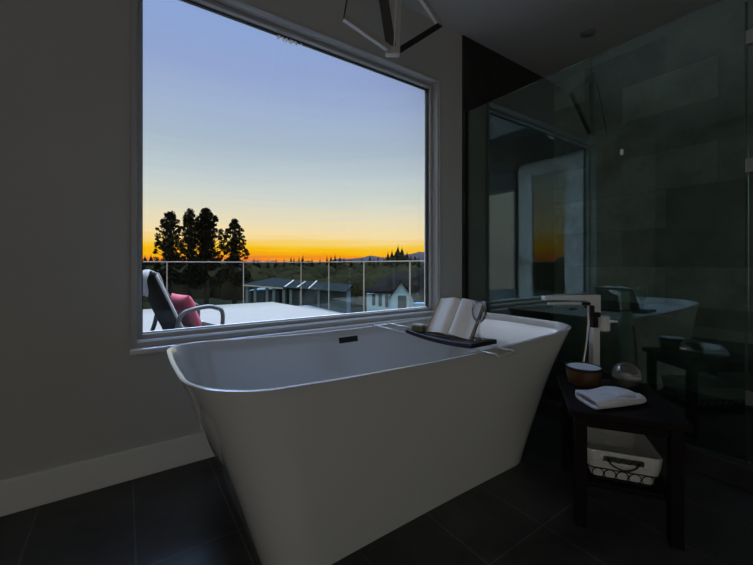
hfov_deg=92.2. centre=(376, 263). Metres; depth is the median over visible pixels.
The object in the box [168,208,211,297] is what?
broadleaf tree
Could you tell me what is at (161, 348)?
trim
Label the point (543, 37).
ceiling
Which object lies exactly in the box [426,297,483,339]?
open book
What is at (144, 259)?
tree
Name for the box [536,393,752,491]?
trim
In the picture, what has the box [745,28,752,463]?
shower door
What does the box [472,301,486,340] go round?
wine glass
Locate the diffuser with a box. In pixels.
[419,0,437,23]
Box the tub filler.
[541,295,617,365]
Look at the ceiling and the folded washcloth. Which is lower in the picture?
the folded washcloth
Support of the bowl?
on the side table
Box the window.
[131,0,441,348]
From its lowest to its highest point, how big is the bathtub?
0.627 m
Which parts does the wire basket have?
wire frame, handle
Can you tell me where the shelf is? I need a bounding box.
[564,439,666,500]
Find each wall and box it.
[0,0,553,479]
[554,0,752,402]
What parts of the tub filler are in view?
spout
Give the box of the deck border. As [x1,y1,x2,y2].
[300,305,344,313]
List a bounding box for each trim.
[129,315,431,355]
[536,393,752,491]
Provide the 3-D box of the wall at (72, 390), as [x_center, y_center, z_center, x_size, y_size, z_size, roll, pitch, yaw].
[-0.429,-0.418,2.143,5.644,2.750,0.132,0,0,-35]
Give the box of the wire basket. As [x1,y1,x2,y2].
[573,417,662,486]
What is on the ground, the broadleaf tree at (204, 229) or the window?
the broadleaf tree at (204, 229)
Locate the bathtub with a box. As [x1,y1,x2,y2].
[167,312,570,564]
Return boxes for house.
[242,278,353,313]
[365,270,423,311]
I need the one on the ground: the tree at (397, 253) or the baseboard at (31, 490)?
the tree at (397, 253)
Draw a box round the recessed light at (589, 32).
[580,28,595,37]
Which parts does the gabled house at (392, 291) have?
garage door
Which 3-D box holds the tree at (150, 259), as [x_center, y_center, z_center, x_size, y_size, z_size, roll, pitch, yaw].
[-86.794,2.000,139.500,6.690,12.000,6.793,0,0,0]
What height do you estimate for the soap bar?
0.036 m
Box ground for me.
[144,297,366,312]
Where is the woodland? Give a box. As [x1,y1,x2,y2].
[143,260,423,308]
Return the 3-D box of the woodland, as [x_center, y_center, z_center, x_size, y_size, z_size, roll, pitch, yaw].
[-56.467,1.232,152.615,489.722,13.537,287.714,0,0,-35]
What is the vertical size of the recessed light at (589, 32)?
0.006 m
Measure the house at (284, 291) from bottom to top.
6.109 m
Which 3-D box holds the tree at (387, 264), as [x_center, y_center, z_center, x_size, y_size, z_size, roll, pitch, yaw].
[3.620,1.899,112.000,3.956,12.202,4.017,0,0,0]
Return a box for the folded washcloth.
[575,386,646,409]
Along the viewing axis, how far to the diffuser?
2.02 m
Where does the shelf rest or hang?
attached to the side table
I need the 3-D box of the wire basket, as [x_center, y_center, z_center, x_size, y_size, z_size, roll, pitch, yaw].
[0.953,0.748,1.459,0.244,0.114,0.328,0,0,21]
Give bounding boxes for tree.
[143,257,148,265]
[148,256,153,265]
[152,211,191,299]
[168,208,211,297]
[181,207,230,304]
[215,218,253,303]
[384,254,391,267]
[390,252,396,267]
[394,248,399,263]
[396,249,407,266]
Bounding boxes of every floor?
[0,361,752,564]
[143,302,340,331]
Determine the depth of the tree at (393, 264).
127.53 m
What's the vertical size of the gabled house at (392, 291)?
7.203 m
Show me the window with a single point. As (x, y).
(245, 12)
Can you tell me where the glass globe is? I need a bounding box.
[612,362,641,387]
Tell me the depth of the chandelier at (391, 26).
1.86 m
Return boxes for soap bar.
[412,323,425,331]
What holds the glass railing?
on the floor at (263, 311)
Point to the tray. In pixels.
(470, 344)
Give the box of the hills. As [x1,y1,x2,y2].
[220,252,423,263]
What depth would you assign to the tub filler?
1.88 m
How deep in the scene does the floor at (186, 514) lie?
1.34 m
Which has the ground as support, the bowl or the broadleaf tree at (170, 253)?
the broadleaf tree at (170, 253)
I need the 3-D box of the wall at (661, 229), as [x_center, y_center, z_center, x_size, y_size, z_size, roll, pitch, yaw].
[3.135,-0.418,1.787,0.200,2.750,4.550,0,0,-35]
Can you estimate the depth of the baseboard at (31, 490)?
1.53 m
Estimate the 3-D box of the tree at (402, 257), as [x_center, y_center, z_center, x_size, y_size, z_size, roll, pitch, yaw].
[8.752,0.912,123.000,5.659,14.176,5.747,0,0,0]
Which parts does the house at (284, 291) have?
porch post, porch post, porch post, porch post, porch post, porch post, porch post, porch post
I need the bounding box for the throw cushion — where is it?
[171,293,200,326]
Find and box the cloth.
[143,269,170,296]
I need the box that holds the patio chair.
[146,272,224,330]
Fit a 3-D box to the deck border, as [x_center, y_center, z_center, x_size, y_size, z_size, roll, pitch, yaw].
[-1.915,1.355,6.252,5.200,0.190,8.150,0,0,-35]
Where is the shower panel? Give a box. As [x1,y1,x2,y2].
[465,0,744,461]
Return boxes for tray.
[372,322,514,356]
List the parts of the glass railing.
post, rail, post, post, post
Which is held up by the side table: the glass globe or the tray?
the glass globe
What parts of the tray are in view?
extending arm, extending arm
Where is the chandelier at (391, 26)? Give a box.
[343,0,441,56]
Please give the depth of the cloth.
3.27 m
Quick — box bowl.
[565,361,602,388]
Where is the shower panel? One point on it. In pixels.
(466, 113)
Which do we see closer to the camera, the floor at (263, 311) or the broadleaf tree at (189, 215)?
the floor at (263, 311)
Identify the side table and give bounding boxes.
[557,375,693,550]
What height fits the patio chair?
0.988 m
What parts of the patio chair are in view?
rail, arm frame, arm frame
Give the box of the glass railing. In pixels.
[143,260,423,311]
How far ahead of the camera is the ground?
75.23 m
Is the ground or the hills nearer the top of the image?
the hills
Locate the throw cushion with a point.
(180, 303)
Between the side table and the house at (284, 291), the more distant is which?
the house at (284, 291)
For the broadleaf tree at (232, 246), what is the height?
16.348 m
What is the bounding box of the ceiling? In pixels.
[402,0,749,82]
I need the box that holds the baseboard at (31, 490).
[0,432,214,516]

